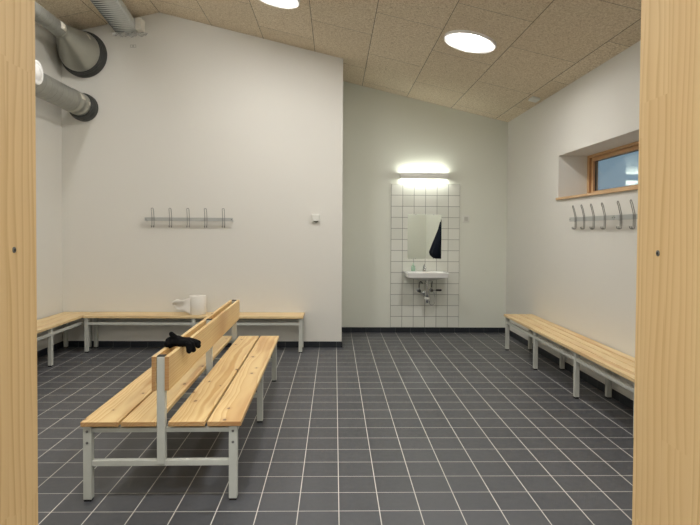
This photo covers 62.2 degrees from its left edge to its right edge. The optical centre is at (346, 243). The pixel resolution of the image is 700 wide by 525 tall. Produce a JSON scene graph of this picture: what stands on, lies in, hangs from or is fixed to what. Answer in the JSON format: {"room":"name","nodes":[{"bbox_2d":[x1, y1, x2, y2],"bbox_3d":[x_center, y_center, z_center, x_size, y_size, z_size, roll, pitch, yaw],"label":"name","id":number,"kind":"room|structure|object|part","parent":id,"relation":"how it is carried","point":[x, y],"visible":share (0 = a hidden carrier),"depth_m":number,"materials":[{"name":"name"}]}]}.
{"room":"changing room","nodes":[
{"label":"changing room","id":0,"kind":"room"},
{"bbox_2d":[35,22,62,350],"bbox_3d":[-3.333,-0.536,3.699,0.200,3.619,6.120,0,1,-1],"label":"wall","id":1,"kind":"structure","parent":0,"point":[48,115],"depth_m":6.40,"materials":[{"name":"white paint"}]},
{"bbox_2d":[37,341,62,357],"bbox_3d":[-3.240,1.238,3.785,0.010,0.070,5.915,0,1,-1],"label":"baseboard","id":2,"kind":"structure","parent":1,"relation":"attached to","point":[59,345],"depth_m":6.37,"materials":[{"name":"tile"}]},
{"bbox_2d":[61,12,342,340],"bbox_3d":[-1.786,-0.745,7.339,3.445,3.886,1.200,0,1,-1],"label":"wall","id":3,"kind":"structure","parent":0,"point":[195,116],"depth_m":6.74,"materials":[{"name":"white paint"}]},
{"bbox_2d":[35,60,97,121],"bbox_3d":[-2.961,-1.495,3.731,0.324,0.316,5.923,0,1,-1],"label":"ventilation duct","id":4,"kind":"object","parent":3,"relation":"attached to","point":[83,107],"visible":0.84,"depth_m":6.01,"materials":[{"name":"metal"}]},
{"bbox_2d":[35,2,106,77],"bbox_3d":[-2.961,-2.102,3.717,0.524,0.524,5.923,0,1,-1],"label":"ventilation duct","id":5,"kind":"object","parent":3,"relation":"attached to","point":[83,54],"visible":1,"depth_m":6.35,"materials":[{"name":"metal"}]},
{"bbox_2d":[145,208,232,227],"bbox_3d":[-1.825,-0.296,6.699,1.012,0.228,0.097,0,1,-1],"label":"hook rack","id":6,"kind":"object","parent":3,"relation":"attached to","point":[169,218],"visible":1,"depth_m":6.68,"materials":[{"name":"metal"}]},
{"bbox_3d":[-1.825,-0.279,6.690,1.012,0.040,0.007,0,1,-1],"label":"rail","id":7,"kind":"part","parent":6,"relation":"part of","materials":[{"name":"metal"}]},
{"bbox_2d":[63,341,341,346],"bbox_3d":[-1.680,1.177,6.780,3.255,0.070,0.010,0,1,-1],"label":"baseboard","id":8,"kind":"structure","parent":3,"relation":"attached to","point":[70,343],"depth_m":6.76,"materials":[{"name":"tile"}]},
{"bbox_2d":[312,214,319,222],"bbox_3d":[-0.362,-0.291,6.759,0.098,0.102,0.040,0,1,-1],"label":"sensor","id":9,"kind":"object","parent":3,"relation":"attached to","point":[315,217],"visible":1,"depth_m":6.74,"materials":[{"name":"white plastic"}]},
{"bbox_2d":[37,332,633,524],"bbox_3d":[-0.437,1.359,2.969,6.182,0.100,10.290,0,1,-1],"label":"floor","id":10,"kind":"structure","parent":0,"point":[375,428],"depth_m":3.71,"materials":[{"name":"tile"}]},
{"bbox_2d":[37,312,92,366],"bbox_3d":[-3.091,1.027,5.512,0.335,0.412,2.450,0,1,-1],"label":"bench","id":11,"kind":"object","parent":10,"relation":"on","point":[48,323],"visible":0.62,"depth_m":6.10,"materials":[{"name":"brown wood"}]},
{"bbox_3d":[-2.943,0.923,5.057,0.028,0.028,1.420,0,1,-1],"label":"rail","id":12,"kind":"part","parent":11,"relation":"part of","materials":[{"name":"grey metal"}]},
{"bbox_3d":[-2.960,1.031,5.790,0.038,0.373,0.040,0,1,-1],"label":"leg","id":13,"kind":"part","parent":11,"relation":"part of","materials":[{"name":"grey metal"}]},
{"bbox_3d":[-3.248,1.008,6.702,0.040,0.373,0.040,0,1,-1],"label":"leg","id":14,"kind":"part","parent":11,"relation":"part of","materials":[{"name":"grey metal"}]},
{"bbox_3d":[-2.968,0.895,6.245,0.028,0.028,0.878,0,1,-1],"label":"rail","id":15,"kind":"part","parent":11,"relation":"part of","materials":[{"name":"grey metal"}]},
{"bbox_3d":[-2.979,1.010,6.707,0.038,0.373,0.040,0,1,-1],"label":"leg","id":16,"kind":"part","parent":11,"relation":"part of","materials":[{"name":"grey metal"}]},
{"bbox_2d":[80,300,278,501],"bbox_3d":[-0.978,0.908,4.105,0.800,0.741,2.374,0,1,-2],"label":"bench","id":17,"kind":"object","parent":10,"relation":"on","point":[143,405],"visible":0.88,"depth_m":3.19,"materials":[{"name":"brown wood"}]},
{"bbox_3d":[-1.310,1.107,2.942,0.042,0.373,0.040,0,1,-2],"label":"leg","id":18,"kind":"part","parent":17,"relation":"part of","materials":[{"name":"grey metal"}]},
{"bbox_3d":[-0.940,0.843,2.944,0.041,0.546,0.040,0,1,-2],"label":"backrest post","id":19,"kind":"part","parent":17,"relation":"part of","materials":[{"name":"grey metal"}]},
{"bbox_2d":[164,332,200,353],"bbox_3d":[-0.904,0.538,3.195,0.190,0.118,0.121,0,1,-1],"label":"glove","id":20,"kind":"object","parent":17,"relation":"on","point":[191,344],"visible":0.98,"depth_m":3.15,"materials":[{"name":"black fabric"}]},
{"bbox_3d":[-0.982,0.815,4.136,0.041,0.546,0.040,0,1,-2],"label":"backrest post","id":21,"kind":"part","parent":17,"relation":"part of","materials":[{"name":"grey metal"}]},
{"bbox_3d":[-0.581,1.111,2.967,0.042,0.373,0.040,0,1,-2],"label":"leg","id":22,"kind":"part","parent":17,"relation":"part of","materials":[{"name":"grey metal"}]},
{"bbox_3d":[-1.021,0.789,5.255,0.041,0.546,0.040,0,1,-2],"label":"backrest post","id":23,"kind":"part","parent":17,"relation":"part of","materials":[{"name":"grey metal"}]},
{"bbox_3d":[-0.623,1.083,4.159,0.042,0.373,0.040,0,1,-2],"label":"leg","id":24,"kind":"part","parent":17,"relation":"part of","materials":[{"name":"grey metal"}]},
{"bbox_3d":[-0.662,1.057,5.278,0.042,0.373,0.040,0,1,-2],"label":"leg","id":25,"kind":"part","parent":17,"relation":"part of","materials":[{"name":"grey metal"}]},
{"bbox_2d":[83,312,304,352],"bbox_3d":[-1.711,1.010,6.613,2.440,0.412,0.320,0,1,-1],"label":"bench","id":26,"kind":"object","parent":10,"relation":"on","point":[246,318],"visible":0.8,"depth_m":6.49,"materials":[{"name":"brown wood"}]},
{"bbox_3d":[-2.898,1.016,6.459,0.040,0.373,0.038,0,1,-1],"label":"leg","id":27,"kind":"part","parent":26,"relation":"part of","materials":[{"name":"grey metal"}]},
{"bbox_3d":[-2.904,1.010,6.713,0.040,0.373,0.040,0,1,-1],"label":"leg","id":28,"kind":"part","parent":26,"relation":"part of","materials":[{"name":"grey metal"}]},
{"bbox_3d":[-2.305,0.894,6.468,1.145,0.028,0.028,0,1,-1],"label":"rail","id":29,"kind":"part","parent":26,"relation":"part of","materials":[{"name":"grey metal"}]},
{"bbox_3d":[-2.311,0.888,6.721,1.145,0.028,0.028,0,1,-1],"label":"rail","id":30,"kind":"part","parent":26,"relation":"part of","materials":[{"name":"grey metal"}]},
{"bbox_2d":[172,295,205,314],"bbox_3d":[-1.784,0.697,6.589,0.363,0.210,0.209,0,1,-1],"label":"paper roll","id":31,"kind":"object","parent":26,"relation":"on","point":[195,304],"visible":1,"depth_m":6.51,"materials":[{"name":"white paper"}]},
{"bbox_3d":[-1.116,0.900,6.493,1.153,0.028,0.028,0,1,-1],"label":"rail","id":32,"kind":"part","parent":26,"relation":"part of","materials":[{"name":"grey metal"}]},
{"bbox_3d":[-1.122,0.894,6.747,1.153,0.028,0.028,0,1,-1],"label":"rail","id":33,"kind":"part","parent":26,"relation":"part of","materials":[{"name":"grey metal"}]},
{"bbox_3d":[-0.521,1.029,6.509,0.040,0.373,0.038,0,1,-1],"label":"leg","id":34,"kind":"part","parent":26,"relation":"part of","materials":[{"name":"grey metal"}]},
{"bbox_3d":[-0.526,1.023,6.763,0.040,0.373,0.040,0,1,-1],"label":"leg","id":35,"kind":"part","parent":26,"relation":"part of","materials":[{"name":"grey metal"}]},
{"bbox_2d":[504,314,634,438],"bbox_3d":[2.028,1.064,5.265,0.335,0.412,3.020,0,1,-1],"label":"bench","id":36,"kind":"object","parent":10,"relation":"on","point":[612,360],"visible":0.7,"depth_m":4.91,"materials":[{"name":"brown wood"}]},
{"bbox_3d":[1.861,1.038,6.727,0.038,0.373,0.040,0,1,-1],"label":"leg","id":37,"kind":"part","parent":36,"relation":"part of","materials":[{"name":"grey metal"}]},
{"bbox_3d":[1.871,0.924,6.252,0.028,0.028,0.905,0,1,-1],"label":"rail","id":38,"kind":"part","parent":36,"relation":"part of","materials":[{"name":"grey metal"}]},
{"bbox_3d":[2.130,1.040,6.732,0.040,0.373,0.040,0,1,-1],"label":"leg","id":39,"kind":"part","parent":36,"relation":"part of","materials":[{"name":"grey metal"}]},
{"bbox_3d":[1.881,1.061,5.782,0.038,0.373,0.040,0,1,-1],"label":"leg","id":40,"kind":"part","parent":36,"relation":"part of","materials":[{"name":"grey metal"}]},
{"bbox_3d":[1.891,0.947,5.290,0.028,0.028,0.940,0,1,-1],"label":"rail","id":41,"kind":"part","parent":36,"relation":"part of","materials":[{"name":"grey metal"}]},
{"bbox_3d":[2.150,1.062,5.788,0.040,0.373,0.040,0,1,-1],"label":"leg","id":42,"kind":"part","parent":36,"relation":"part of","materials":[{"name":"grey metal"}]},
{"bbox_3d":[1.902,1.084,4.803,0.038,0.373,0.040,0,1,-1],"label":"leg","id":43,"kind":"part","parent":36,"relation":"part of","materials":[{"name":"grey metal"}]},
{"bbox_3d":[1.912,0.969,4.315,0.028,0.028,0.930,0,1,-1],"label":"rail","id":44,"kind":"part","parent":36,"relation":"part of","materials":[{"name":"grey metal"}]},
{"bbox_3d":[2.171,1.085,4.809,0.040,0.373,0.040,0,1,-1],"label":"leg","id":45,"kind":"part","parent":36,"relation":"part of","materials":[{"name":"grey metal"}]},
{"bbox_3d":[1.922,1.106,3.833,0.038,0.373,0.040,0,1,-1],"label":"leg","id":46,"kind":"part","parent":36,"relation":"part of","materials":[{"name":"grey metal"}]},
{"bbox_2d":[35,0,640,121],"bbox_3d":[-0.421,-2.104,4.324,6.232,1.292,7.320,0,1,-1],"label":"ceiling","id":47,"kind":"structure","parent":0,"point":[399,47],"depth_m":5.71,"materials":[{"name":"brown wood"}]},
{"bbox_2d":[90,0,144,32],"bbox_3d":[-2.135,-2.397,3.920,0.402,0.194,5.582,0,1,-7],"label":"flexible duct","id":48,"kind":"object","parent":47,"relation":"hanging from","point":[116,13],"visible":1,"depth_m":6.22,"materials":[{"name":"metal"}]},
{"bbox_2d":[260,0,299,8],"bbox_3d":[-0.662,-2.263,5.301,0.471,0.132,0.477,1,1,23],"label":"ceiling lamp","id":49,"kind":"object","parent":47,"relation":"attached to","point":[286,4],"visible":1,"depth_m":5.42,"materials":[{"name":"white plastic"}]},
{"bbox_2d":[266,0,293,5],"bbox_3d":[-0.663,-2.259,5.301,0.374,0.026,0.374,14,1,-1],"label":"diffuser","id":50,"kind":"object","parent":49,"relation":"attached to","point":[271,2],"depth_m":5.41,"materials":[{"name":"white plastic"}]},
{"bbox_2d":[444,30,496,52],"bbox_3d":[1.117,-1.828,5.263,0.471,0.132,0.477,1,1,23],"label":"ceiling lamp","id":51,"kind":"object","parent":47,"relation":"attached to","point":[463,40],"visible":1,"depth_m":5.22,"materials":[{"name":"white plastic"}]},
{"bbox_2d":[450,34,490,49],"bbox_3d":[1.115,-1.824,5.263,0.374,0.026,0.374,14,1,-1],"label":"diffuser","id":52,"kind":"object","parent":51,"relation":"attached to","point":[457,41],"depth_m":5.23,"materials":[{"name":"white plastic"}]},
{"bbox_2d":[528,96,539,102],"bbox_3d":[2.094,-1.610,6.480,0.091,0.045,0.140,0,1,-1],"label":"ceiling sensor","id":53,"kind":"object","parent":47,"relation":"attached to","point":[534,99],"visible":1,"depth_m":6.44,"materials":[{"name":"white plastic"}]},
{"bbox_2d":[342,81,507,327],"bbox_3d":[1.042,-0.489,7.904,2.277,3.382,0.200,0,1,-1],"label":"wall","id":54,"kind":"structure","parent":0,"point":[386,135],"depth_m":7.80,"materials":[{"name":"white paint"}]},
{"bbox_2d":[342,327,504,332],"bbox_3d":[1.039,1.169,7.838,2.227,0.070,0.010,0,1,-1],"label":"baseboard","id":55,"kind":"structure","parent":54,"relation":"attached to","point":[344,329],"depth_m":7.83,"materials":[{"name":"tile"}]},
{"bbox_2d":[400,173,447,178],"bbox_3d":[1.031,-0.902,7.745,0.636,0.079,0.098,0,1,-1],"label":"wall lamp","id":56,"kind":"object","parent":54,"relation":"attached to","point":[402,175],"visible":1,"depth_m":7.70,"materials":[{"name":"white plastic"}]},
{"bbox_2d":[390,184,459,327],"bbox_3d":[1.053,0.169,7.814,0.925,1.930,0.012,0,1,-1],"label":"tile panel","id":57,"kind":"object","parent":54,"relation":"attached to","point":[408,307],"visible":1,"depth_m":7.81,"materials":[{"name":"white tile"}]},
{"bbox_2d":[407,214,441,258],"bbox_3d":[1.044,-0.093,7.798,0.456,0.604,0.008,0,1,-1],"label":"mirror","id":58,"kind":"object","parent":57,"relation":"attached to","point":[424,230],"visible":1,"depth_m":7.80,"materials":[{"name":"silver metal"}]},
{"bbox_2d":[403,271,448,280],"bbox_3d":[1.034,0.430,7.613,0.550,0.112,0.399,0,1,-1],"label":"washbasin","id":59,"kind":"object","parent":57,"relation":"attached to","point":[417,275],"visible":1,"depth_m":7.43,"materials":[{"name":"white ceramic"}]},
{"bbox_2d":[422,281,429,302],"bbox_3d":[1.055,0.636,7.712,0.072,0.302,0.213,0,1,-1],"label":"trap","id":60,"kind":"object","parent":59,"relation":"attached to","point":[425,293],"visible":0.98,"depth_m":7.62,"materials":[{"name":"silver metal"}]},
{"bbox_2d":[416,281,424,297],"bbox_3d":[0.997,0.614,7.748,0.122,0.224,0.138,0,1,-1],"label":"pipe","id":61,"kind":"object","parent":60,"relation":"attached to","point":[418,288],"visible":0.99,"depth_m":7.73,"materials":[{"name":"silver metal"}]},
{"bbox_2d":[429,281,441,291],"bbox_3d":[1.183,0.578,7.762,0.156,0.150,0.117,0,1,-1],"label":"shutoff valve","id":62,"kind":"object","parent":57,"relation":"attached to","point":[431,288],"visible":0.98,"depth_m":7.72,"materials":[{"name":"silver metal"}]},
{"bbox_2d":[463,215,468,221],"bbox_3d":[1.603,-0.332,7.807,0.088,0.092,0.026,0,1,-1],"label":"light switch","id":63,"kind":"object","parent":54,"relation":"attached to","point":[465,217],"visible":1,"depth_m":7.80,"materials":[{"name":"white plastic"}]},
{"bbox_2d":[506,40,640,400],"bbox_3d":[2.423,-0.133,4.405,0.380,2.851,7.270,0,1,-1],"label":"wall","id":64,"kind":"structure","parent":0,"point":[582,282],"depth_m":5.66,"materials":[{"name":"white paint"}]},
{"bbox_2d":[509,330,633,409],"bbox_3d":[2.220,1.256,4.401,0.010,0.070,6.915,0,1,-1],"label":"baseboard","id":65,"kind":"structure","parent":64,"relation":"attached to","point":[621,398],"depth_m":5.33,"materials":[{"name":"tile"}]},
{"bbox_2d":[569,203,619,229],"bbox_3d":[2.169,-0.238,5.152,0.097,0.228,0.885,0,1,-1],"label":"hook rack","id":66,"kind":"object","parent":64,"relation":"attached to","point":[594,218],"visible":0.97,"depth_m":5.07,"materials":[{"name":"metal"}]},
{"bbox_3d":[2.159,-0.221,5.152,0.007,0.040,0.885,0,1,-1],"label":"rail","id":67,"kind":"part","parent":66,"relation":"part of","materials":[{"name":"metal"}]},
{"bbox_2d":[556,141,638,199],"bbox_3d":[2.400,-0.659,5.095,0.402,0.461,1.915,0,1,-1],"label":"window","id":68,"kind":"structure","parent":64,"relation":"in","point":[592,160],"depth_m":5.63,"materials":[{"name":"brown wood"}]},
{"bbox_3d":[2.542,-0.691,6.018,0.080,0.437,0.045,0,1,-1],"label":"frame","id":69,"kind":"part","parent":68,"relation":"part of","materials":[{"name":"brown wood"}]},
{"bbox_3d":[2.551,-0.690,5.971,0.053,0.379,0.042,0,1,-1],"label":"sash","id":70,"kind":"part","parent":68,"relation":"part of","materials":[{"name":"brown wood"}]},
{"bbox_3d":[2.364,-0.441,5.099,0.332,0.024,1.915,0,1,-1],"label":"sill","id":71,"kind":"part","parent":68,"relation":"part of","materials":[{"name":"brown wood"}]},
{"bbox_3d":[2.562,-0.876,5.111,0.080,0.026,1.760,0,1,-1],"label":"frame","id":72,"kind":"part","parent":68,"relation":"part of","materials":[{"name":"brown wood"}]},
{"bbox_3d":[2.568,-0.499,5.120,0.053,0.036,1.668,0,1,-1],"label":"sash","id":73,"kind":"part","parent":68,"relation":"part of","materials":[{"name":"brown wood"}]},
{"bbox_3d":[2.570,-0.842,5.112,0.053,0.036,1.668,0,1,-1],"label":"sash","id":74,"kind":"part","parent":68,"relation":"part of","materials":[{"name":"brown wood"}]},
{"bbox_2d":[614,199,637,228],"bbox_3d":[2.193,-0.211,4.020,0.097,0.228,1.360,0,1,-1],"label":"hook rack","id":75,"kind":"object","parent":64,"relation":"attached to","point":[633,216],"visible":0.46,"depth_m":4.50,"materials":[{"name":"metal"}]},
{"bbox_3d":[2.183,-0.194,4.020,0.007,0.040,1.360,0,1,-1],"label":"rail","id":76,"kind":"part","parent":75,"relation":"part of","materials":[{"name":"metal"}]},
{"bbox_3d":[-0.519,-0.584,0.763,5.702,3.886,0.135,0,1,-1],"label":"wall","id":77,"kind":"structure","parent":0,"visible":0},
{"bbox_2d":[0,0,699,524],"bbox_3d":[-0.008,0.320,0.650,0.955,2.090,0.445,0,1,-1],"label":"door frame","id":78,"kind":"structure","parent":77,"relation":"in","point":[666,445],"depth_m":0.80,"materials":[{"name":"brown wood"}]}
]}

